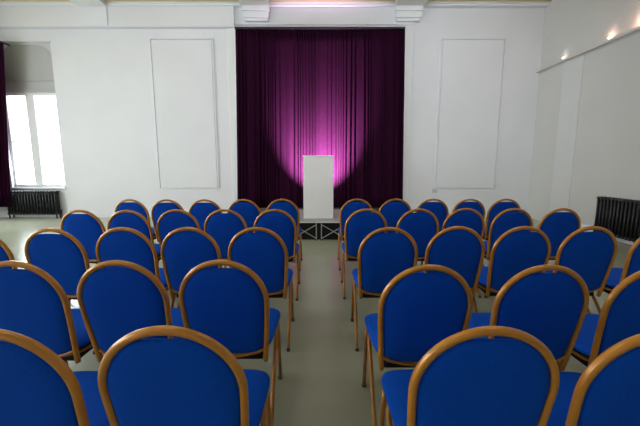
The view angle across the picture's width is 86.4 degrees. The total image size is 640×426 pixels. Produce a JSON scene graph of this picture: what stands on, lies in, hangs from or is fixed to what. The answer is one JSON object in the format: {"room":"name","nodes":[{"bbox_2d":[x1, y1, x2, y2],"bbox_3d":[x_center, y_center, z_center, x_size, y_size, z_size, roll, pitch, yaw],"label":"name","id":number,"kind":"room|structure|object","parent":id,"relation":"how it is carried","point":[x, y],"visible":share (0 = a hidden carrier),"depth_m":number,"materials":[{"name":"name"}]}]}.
{"room":"auditorium","nodes":[
{"label":"auditorium","id":0,"kind":"room"},
{"bbox_2d":[0,8,544,210],"bbox_3d":[-1.690,-2.373,8.395,14.420,4.970,0.300,0,8,0],"label":"wall","id":1,"kind":"structure","parent":0,"point":[103,79],"depth_m":8.22,"materials":[{"name":"white paint"}]},
{"bbox_2d":[0,41,11,206],"bbox_3d":[-7.817,-2.046,8.108,1.307,3.806,0.363,0,8,0],"label":"window curtain","id":2,"kind":"object","parent":1,"relation":"hanging from","point":[5,188],"visible":1,"depth_m":8.04,"materials":[{"name":"purple fabric"}]},
{"bbox_2d":[0,40,50,41],"bbox_3d":[-7.010,-4.032,7.992,1.380,0.030,0.020,0,8,0],"label":"trim","id":3,"kind":"structure","parent":1,"relation":"attached to","point":[0,40],"depth_m":7.98,"materials":[{"name":"white paint"}]},
{"bbox_2d":[4,43,50,51],"bbox_3d":[-7.000,-3.778,8.125,1.320,0.510,0.030,0,8,0],"label":"trim","id":4,"kind":"structure","parent":1,"relation":"attached to","point":[46,45],"depth_m":8.08,"materials":[{"name":"white paint"}]},
{"bbox_2d":[4,45,54,92],"bbox_3d":[-7.000,-3.479,8.254,1.320,1.140,0.260,0,8,0],"label":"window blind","id":5,"kind":"structure","parent":1,"relation":"attached to","point":[28,68],"depth_m":8.19,"materials":[{"name":"beige fabric"}]},
{"bbox_2d":[6,93,65,188],"bbox_3d":[-7.000,-1.752,8.385,1.360,2.315,0.200,0,8,0],"label":"window","id":6,"kind":"structure","parent":1,"relation":"in","point":[31,99],"depth_m":8.42,"materials":[{"name":"white"}]},
{"bbox_2d":[69,0,107,6],"bbox_3d":[-5.170,-3.863,1.710,0.660,0.090,12.500,0,8,0],"label":"trim","id":7,"kind":"structure","parent":1,"relation":"attached to","point":[76,2],"depth_m":7.62,"materials":[{"name":"white paint"}]},
{"bbox_2d":[79,6,107,25],"bbox_3d":[-5.170,-4.507,7.857,0.620,0.410,0.150,0,8,0],"label":"trim","id":8,"kind":"structure","parent":1,"relation":"attached to","point":[89,15],"depth_m":7.78,"materials":[{"name":"white paint"}]},
{"bbox_2d":[0,6,234,28],"bbox_3d":[-5.287,-4.511,7.866,6.625,0.445,0.130,0,8,0],"label":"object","id":9,"kind":"structure","parent":1,"relation":"attached to","point":[11,17],"depth_m":7.81,"materials":[{"name":"white paint"}]},
{"bbox_2d":[149,38,219,187],"bbox_3d":[-3.250,-2.359,8.232,1.500,3.510,0.028,0,8,0],"label":"wall panel","id":10,"kind":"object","parent":1,"relation":"attached to","point":[184,99],"depth_m":8.21,"materials":[{"name":"white paint"}]},
{"bbox_2d":[238,0,270,7],"bbox_3d":[-1.460,-3.863,1.710,0.660,0.090,12.500,0,8,0],"label":"trim","id":11,"kind":"structure","parent":1,"relation":"attached to","point":[242,2],"depth_m":7.57,"materials":[{"name":"white paint"}]},
{"bbox_2d":[242,5,269,21],"bbox_3d":[-1.460,-4.558,7.824,0.620,0.300,0.200,0,8,0],"label":"trim","id":12,"kind":"structure","parent":1,"relation":"attached to","point":[251,13],"depth_m":7.77,"materials":[{"name":"white paint"}]},
{"bbox_2d":[0,211,527,216],"bbox_3d":[-1.690,0.030,8.584,13.820,0.160,0.020,0,8,0],"label":"baseboard","id":13,"kind":"structure","parent":1,"relation":"attached to","point":[2,213],"depth_m":8.57,"materials":[{"name":"white paint"}]},
{"bbox_2d":[0,2,550,7],"bbox_3d":[-1.690,-4.763,7.804,13.820,0.070,0.180,0,8,0],"label":"trim","id":14,"kind":"structure","parent":1,"relation":"attached to","point":[235,4],"depth_m":7.75,"materials":[{"name":"white paint"}]},
{"bbox_2d":[259,208,379,212],"bbox_3d":[0.000,-0.037,8.731,3.910,0.250,0.310,0,8,0],"label":"trim","id":15,"kind":"structure","parent":1,"relation":"attached to","point":[261,209],"depth_m":8.56,"materials":[{"name":"white paint"}]},
{"bbox_2d":[226,25,413,202],"bbox_3d":[0.000,-2.150,8.251,4.370,4.570,0.050,0,8,0],"label":"trim","id":16,"kind":"structure","parent":1,"relation":"attached to","point":[409,29],"depth_m":8.14,"materials":[{"name":"white paint"}]},
{"bbox_2d":[235,27,404,207],"bbox_3d":[-0.002,-2.198,8.150,4.085,4.175,0.134,0,8,0],"label":"stage curtain","id":17,"kind":"object","parent":1,"relation":"hanging from","point":[338,92],"visible":0.92,"depth_m":8.10,"materials":[{"name":"purple fabric"}]},
{"bbox_2d":[234,7,413,24],"bbox_3d":[0.105,-4.554,7.900,4.160,0.370,0.050,0,8,0],"label":"trim","id":18,"kind":"structure","parent":1,"relation":"attached to","point":[277,15],"depth_m":7.88,"materials":[{"name":"white paint"}]},
{"bbox_2d":[395,5,422,22],"bbox_3d":[2.030,-4.558,7.824,0.620,0.300,0.200,0,8,0],"label":"trim","id":19,"kind":"structure","parent":1,"relation":"attached to","point":[403,13],"depth_m":7.77,"materials":[{"name":"white paint"}]},
{"bbox_2d":[394,0,427,7],"bbox_3d":[2.030,-3.863,1.710,0.660,0.090,12.500,0,8,0],"label":"trim","id":20,"kind":"structure","parent":1,"relation":"attached to","point":[397,2],"depth_m":7.57,"materials":[{"name":"white paint"}]},
{"bbox_2d":[434,38,506,187],"bbox_3d":[3.595,-2.359,8.232,1.530,3.510,0.028,0,8,0],"label":"wall panel","id":21,"kind":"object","parent":1,"relation":"attached to","point":[471,72],"depth_m":8.21,"materials":[{"name":"white paint"}]},
{"bbox_2d":[0,0,551,1],"bbox_3d":[-1.690,-4.047,2.138,14.420,0.150,14.000,0,8,0],"label":"ceiling","id":22,"kind":"structure","parent":0,"point":[0,0],"depth_m":7.71,"materials":[{"name":"beige paint"}]},
{"bbox_2d":[0,217,631,425],"bbox_3d":[-1.690,0.995,2.874,14.420,0.100,14.000,0,8,0],"label":"floor","id":23,"kind":"structure","parent":0,"point":[321,383],"depth_m":2.62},
{"bbox_2d":[7,190,62,217],"bbox_3d":[-7.069,-0.215,8.447,1.342,0.684,0.158,0,8,0],"label":"radiator","id":24,"kind":"object","parent":23,"relation":"on","point":[43,202],"visible":0.98,"depth_m":8.39,"materials":[{"name":"grey metal"}]},
{"bbox_2d":[0,239,70,307],"bbox_3d":[-2.280,0.526,2.553,0.437,0.920,0.527,0,8,0],"label":"banquet chair","id":25,"kind":"object","parent":23,"relation":"on","point":[6,254],"visible":0.14,"depth_m":2.29,"materials":[{"name":"blue fabric"}]},
{"bbox_2d":[0,261,92,365],"bbox_3d":[-1.380,0.631,1.831,0.437,0.920,0.528,0,8,0],"label":"banquet chair","id":26,"kind":"object","parent":23,"relation":"on","point":[33,304],"visible":0.68,"depth_m":1.58,"materials":[{"name":"blue fabric"}]},
{"bbox_2d":[0,329,109,425],"bbox_3d":[-0.885,0.722,1.211,0.437,0.920,0.527,0,8,0],"label":"banquet chair","id":27,"kind":"object","parent":23,"relation":"on","point":[38,388],"visible":0.79,"depth_m":0.94,"materials":[{"name":"blue fabric"}]},
{"bbox_2d":[24,228,94,354],"bbox_3d":[-1.815,0.519,2.598,0.437,0.920,0.528,0,8,0],"label":"banquet chair","id":28,"kind":"object","parent":23,"relation":"on","point":[62,256],"visible":0.5,"depth_m":2.33,"materials":[{"name":"blue fabric"}]},
{"bbox_2d":[60,210,105,301],"bbox_3d":[-2.260,0.387,3.504,0.437,0.920,0.527,0,8,0],"label":"banquet chair","id":29,"kind":"object","parent":23,"relation":"on","point":[87,228],"visible":0.44,"depth_m":3.23,"materials":[{"name":"blue fabric"}]},
{"bbox_2d":[77,260,183,362],"bbox_3d":[-0.917,0.630,1.839,0.437,0.920,0.527,0,8,0],"label":"banquet chair","id":30,"kind":"object","parent":23,"relation":"on","point":[114,303],"visible":0.66,"depth_m":1.58,"materials":[{"name":"blue fabric"}]},
{"bbox_2d":[107,210,160,260],"bbox_3d":[-1.808,0.389,3.494,0.437,0.920,0.527,0,8,0],"label":"banquet chair","id":31,"kind":"object","parent":23,"relation":"on","point":[136,221],"visible":0.19,"depth_m":3.21,"materials":[{"name":"blue fabric"}]},
{"bbox_2d":[115,199,155,239],"bbox_3d":[-2.318,0.249,4.453,0.437,0.920,0.528,0,8,0],"label":"banquet chair","id":32,"kind":"object","parent":23,"relation":"on","point":[136,206],"visible":0.32,"depth_m":4.16,"materials":[{"name":"blue fabric"}]},
{"bbox_2d":[96,227,175,307],"bbox_3d":[-1.353,0.514,2.634,0.437,0.920,0.527,0,8,0],"label":"banquet chair","id":33,"kind":"object","parent":23,"relation":"on","point":[135,247],"visible":0.34,"depth_m":2.36,"materials":[{"name":"blue fabric"}]},
{"bbox_2d":[151,199,183,263],"bbox_3d":[-1.855,0.253,4.424,0.437,0.920,0.527,0,8,0],"label":"banquet chair","id":34,"kind":"object","parent":23,"relation":"on","point":[158,208],"visible":0.23,"depth_m":4.13,"materials":[{"name":"blue fabric"}]},
{"bbox_2d":[156,209,200,247],"bbox_3d":[-1.362,0.383,3.533,0.437,0.920,0.527,0,8,0],"label":"banquet chair","id":35,"kind":"object","parent":23,"relation":"on","point":[166,223],"visible":0.29,"depth_m":3.25,"materials":[{"name":"blue fabric"}]},
{"bbox_2d":[98,325,271,425],"bbox_3d":[-0.419,0.720,1.222,0.437,0.920,0.527,0,8,0],"label":"banquet chair","id":36,"kind":"object","parent":23,"relation":"on","point":[192,379],"visible":1,"depth_m":0.95,"materials":[{"name":"blue fabric"}]},
{"bbox_2d":[160,227,221,307],"bbox_3d":[-0.901,0.514,2.634,0.437,0.920,0.527,0,8,0],"label":"banquet chair","id":37,"kind":"object","parent":23,"relation":"on","point":[180,253],"visible":0.49,"depth_m":2.36,"materials":[{"name":"blue fabric"}]},
{"bbox_2d":[189,199,225,267],"bbox_3d":[-1.396,0.253,4.424,0.437,0.920,0.527,0,8,0],"label":"banquet chair","id":38,"kind":"object","parent":23,"relation":"on","point":[200,211],"visible":0.29,"depth_m":4.13,"materials":[{"name":"blue fabric"}]},
{"bbox_2d":[204,209,247,259],"bbox_3d":[-0.910,0.381,3.546,0.437,0.920,0.527,0,8,0],"label":"banquet chair","id":39,"kind":"object","parent":23,"relation":"on","point":[222,227],"visible":0.39,"depth_m":3.27,"materials":[{"name":"blue fabric"}]},
{"bbox_2d":[179,260,282,425],"bbox_3d":[-0.450,0.629,1.846,0.437,0.920,0.528,0,8,0],"label":"banquet chair","id":40,"kind":"object","parent":23,"relation":"on","point":[230,306],"visible":0.83,"depth_m":1.60,"materials":[{"name":"blue fabric"}]},
{"bbox_2d":[227,199,260,232],"bbox_3d":[-0.930,0.250,4.443,0.437,0.920,0.527,0,8,0],"label":"banquet chair","id":41,"kind":"object","parent":23,"relation":"on","point":[249,212],"visible":0.3,"depth_m":4.16,"materials":[{"name":"blue fabric"}]},
{"bbox_2d":[228,227,293,351],"bbox_3d":[-0.435,0.514,2.634,0.437,0.920,0.527,0,8,0],"label":"banquet chair","id":42,"kind":"object","parent":23,"relation":"on","point":[265,254],"visible":0.7,"depth_m":2.38,"materials":[{"name":"blue fabric"}]},
{"bbox_2d":[253,209,299,300],"bbox_3d":[-0.436,0.381,3.546,0.437,0.920,0.527,0,8,0],"label":"banquet chair","id":43,"kind":"object","parent":23,"relation":"on","point":[282,223],"visible":0.44,"depth_m":3.28,"materials":[{"name":"blue fabric"}]},
{"bbox_2d":[267,199,301,270],"bbox_3d":[-0.462,0.244,4.483,0.437,0.920,0.527,0,8,0],"label":"banquet chair","id":44,"kind":"object","parent":23,"relation":"on","point":[289,206],"visible":0.34,"depth_m":4.20,"materials":[{"name":"blue fabric"}]},
{"bbox_2d":[298,209,340,239],"bbox_3d":[-0.020,0.202,6.780,0.980,0.340,1.600,0,8,0],"label":"stage platform","id":45,"kind":"object","parent":23,"relation":"on","point":[312,228],"visible":0.52,"depth_m":6.06,"materials":[{"name":"metal"}]},
{"bbox_2d":[303,155,333,217],"bbox_3d":[-0.030,-0.499,6.431,0.556,1.149,0.446,0,8,0],"label":"lectern","id":46,"kind":"object","parent":45,"relation":"on","point":[317,169],"visible":1,"depth_m":6.22,"materials":[{"name":"white laminate"}]},
{"bbox_2d":[337,199,372,269],"bbox_3d":[0.458,0.241,4.503,0.437,0.920,0.527,0,8,0],"label":"banquet chair","id":47,"kind":"object","parent":23,"relation":"on","point":[349,207],"visible":0.32,"depth_m":4.22,"materials":[{"name":"blue fabric"}]},
{"bbox_2d":[341,208,386,298],"bbox_3d":[0.450,0.376,3.582,0.437,0.920,0.527,0,8,0],"label":"banquet chair","id":48,"kind":"object","parent":23,"relation":"on","point":[358,226],"visible":0.58,"depth_m":3.32,"materials":[{"name":"blue fabric"}]},
{"bbox_2d":[350,227,417,351],"bbox_3d":[0.476,0.514,2.634,0.437,0.920,0.527,0,8,0],"label":"banquet chair","id":49,"kind":"object","parent":23,"relation":"on","point":[381,257],"visible":0.78,"depth_m":2.38,"materials":[{"name":"blue fabric"}]},
{"bbox_2d":[379,199,410,232],"bbox_3d":[0.938,0.241,4.503,0.437,0.920,0.527,0,8,0],"label":"banquet chair","id":50,"kind":"object","parent":23,"relation":"on","point":[392,212],"visible":0.39,"depth_m":4.22,"materials":[{"name":"blue fabric"}]},
{"bbox_2d":[362,264,472,425],"bbox_3d":[0.470,0.640,1.774,0.437,0.920,0.527,0,8,0],"label":"banquet chair","id":51,"kind":"object","parent":23,"relation":"on","point":[417,311],"visible":0.87,"depth_m":1.52,"materials":[{"name":"blue fabric"}]},
{"bbox_2d":[396,208,438,264],"bbox_3d":[0.953,0.376,3.582,0.437,0.920,0.528,0,8,0],"label":"banquet chair","id":52,"kind":"object","parent":23,"relation":"on","point":[422,227],"visible":0.44,"depth_m":3.31,"materials":[{"name":"blue fabric"}]},
{"bbox_2d":[415,199,448,231],"bbox_3d":[1.392,0.241,4.503,0.437,0.920,0.527,0,8,0],"label":"banquet chair","id":53,"kind":"object","parent":23,"relation":"on","point":[439,209],"visible":0.26,"depth_m":4.21,"materials":[{"name":"blue fabric"}]},
{"bbox_2d":[416,226,484,296],"bbox_3d":[0.957,0.509,2.670,0.437,0.920,0.527,0,8,0],"label":"banquet chair","id":54,"kind":"object","parent":23,"relation":"on","point":[463,253],"visible":0.54,"depth_m":2.40,"materials":[{"name":"blue fabric"}]},
{"bbox_2d":[442,208,484,297],"bbox_3d":[1.415,0.370,3.618,0.437,0.920,0.527,0,8,0],"label":"banquet chair","id":55,"kind":"object","parent":23,"relation":"on","point":[474,220],"visible":0.32,"depth_m":3.33,"materials":[{"name":"blue fabric"}]},
{"bbox_2d":[452,199,484,218],"bbox_3d":[1.850,0.241,4.503,0.437,0.920,0.528,0,8,0],"label":"banquet chair","id":56,"kind":"object","parent":23,"relation":"on","point":[477,205],"visible":0.23,"depth_m":4.20,"materials":[{"name":"blue fabric"}]},
{"bbox_2d":[379,326,559,425],"bbox_3d":[0.466,0.720,1.221,0.437,0.920,0.527,0,8,0],"label":"banquet chair","id":57,"kind":"object","parent":23,"relation":"on","point":[462,380],"visible":1,"depth_m":0.95,"materials":[{"name":"blue fabric"}]},
{"bbox_2d":[482,199,520,265],"bbox_3d":[2.295,0.241,4.503,0.437,0.920,0.527,0,8,0],"label":"banquet chair","id":58,"kind":"object","parent":23,"relation":"on","point":[498,206],"visible":0.27,"depth_m":4.22,"materials":[{"name":"blue fabric"}]},
{"bbox_2d":[483,208,532,297],"bbox_3d":[1.889,0.370,3.618,0.437,0.920,0.527,0,8,0],"label":"banquet chair","id":59,"kind":"object","parent":23,"relation":"on","point":[505,220],"visible":0.42,"depth_m":3.34,"materials":[{"name":"blue fabric"}]},
{"bbox_2d":[471,226,550,312],"bbox_3d":[1.423,0.509,2.670,0.437,0.920,0.528,0,8,0],"label":"banquet chair","id":60,"kind":"object","parent":23,"relation":"on","point":[513,252],"visible":0.62,"depth_m":2.41,"materials":[{"name":"blue fabric"}]},
{"bbox_2d":[468,264,588,370],"bbox_3d":[0.985,0.640,1.774,0.437,0.920,0.527,0,8,0],"label":"banquet chair","id":61,"kind":"object","parent":23,"relation":"on","point":[552,308],"visible":0.55,"depth_m":1.51,"materials":[{"name":"blue fabric"}]},
{"bbox_2d":[537,208,580,259],"bbox_3d":[2.360,0.370,3.618,0.437,0.920,0.528,0,8,0],"label":"banquet chair","id":62,"kind":"object","parent":23,"relation":"on","point":[557,226],"visible":0.38,"depth_m":3.34,"materials":[{"name":"blue fabric"}]},
{"bbox_2d":[545,226,617,313],"bbox_3d":[1.893,0.509,2.670,0.437,0.920,0.527,0,8,0],"label":"banquet chair","id":63,"kind":"object","parent":23,"relation":"on","point":[592,255],"visible":0.53,"depth_m":2.41,"materials":[{"name":"blue fabric"}]},
{"bbox_2d":[546,334,639,425],"bbox_3d":[0.930,0.723,1.206,0.437,0.920,0.527,0,8,0],"label":"banquet chair","id":64,"kind":"object","parent":23,"relation":"on","point":[607,392],"visible":0.76,"depth_m":0.95,"materials":[{"name":"blue fabric"}]},
{"bbox_2d":[557,271,639,371],"bbox_3d":[1.460,0.642,1.757,0.437,0.920,0.527,0,8,0],"label":"banquet chair","id":65,"kind":"object","parent":23,"relation":"on","point":[618,320],"visible":0.56,"depth_m":1.52,"materials":[{"name":"blue fabric"}]},
{"bbox_2d":[592,238,639,313],"bbox_3d":[2.360,0.514,2.633,0.437,0.920,0.527,0,8,0],"label":"banquet chair","id":66,"kind":"object","parent":23,"relation":"on","point":[632,262],"visible":0.35,"depth_m":2.42,"materials":[{"name":"blue fabric"}]},
{"bbox_2d":[593,196,639,241],"bbox_3d":[5.080,0.193,5.395,0.158,0.759,1.829,0,8,0],"label":"radiator","id":67,"kind":"object","parent":23,"relation":"on","point":[620,216],"visible":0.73,"depth_m":5.71,"materials":[{"name":"grey metal"}]},
{"bbox_2d":[527,0,639,225],"bbox_3d":[5.370,-1.427,1.914,0.300,4.970,12.800,0,8,0],"label":"wall","id":68,"kind":"structure","parent":0,"point":[606,162],"depth_m":6.51,"materials":[{"name":"grey paint"}]},
{"bbox_2d":[550,55,584,211],"bbox_3d":[5.214,-1.442,7.248,0.012,3.460,0.560,0,8,0],"label":"trim","id":69,"kind":"structure","parent":68,"relation":"attached to","point":[573,69],"depth_m":7.21,"materials":[{"name":"paint"}]},
{"bbox_2d":[536,26,639,72],"bbox_3d":[5.178,-2.448,1.917,0.085,0.070,12.500,0,8,0],"label":"trim","id":70,"kind":"structure","parent":68,"relation":"attached to","point":[636,30],"depth_m":6.43,"materials":[{"name":"paint"}]},
{"bbox_2d":[580,224,633,244],"bbox_3d":[5.210,1.032,1.717,0.020,0.160,11.100,0,8,0],"label":"baseboard","id":71,"kind":"structure","parent":68,"relation":"attached to","point":[582,225],"depth_m":5.92,"materials":[{"name":"white paint"}]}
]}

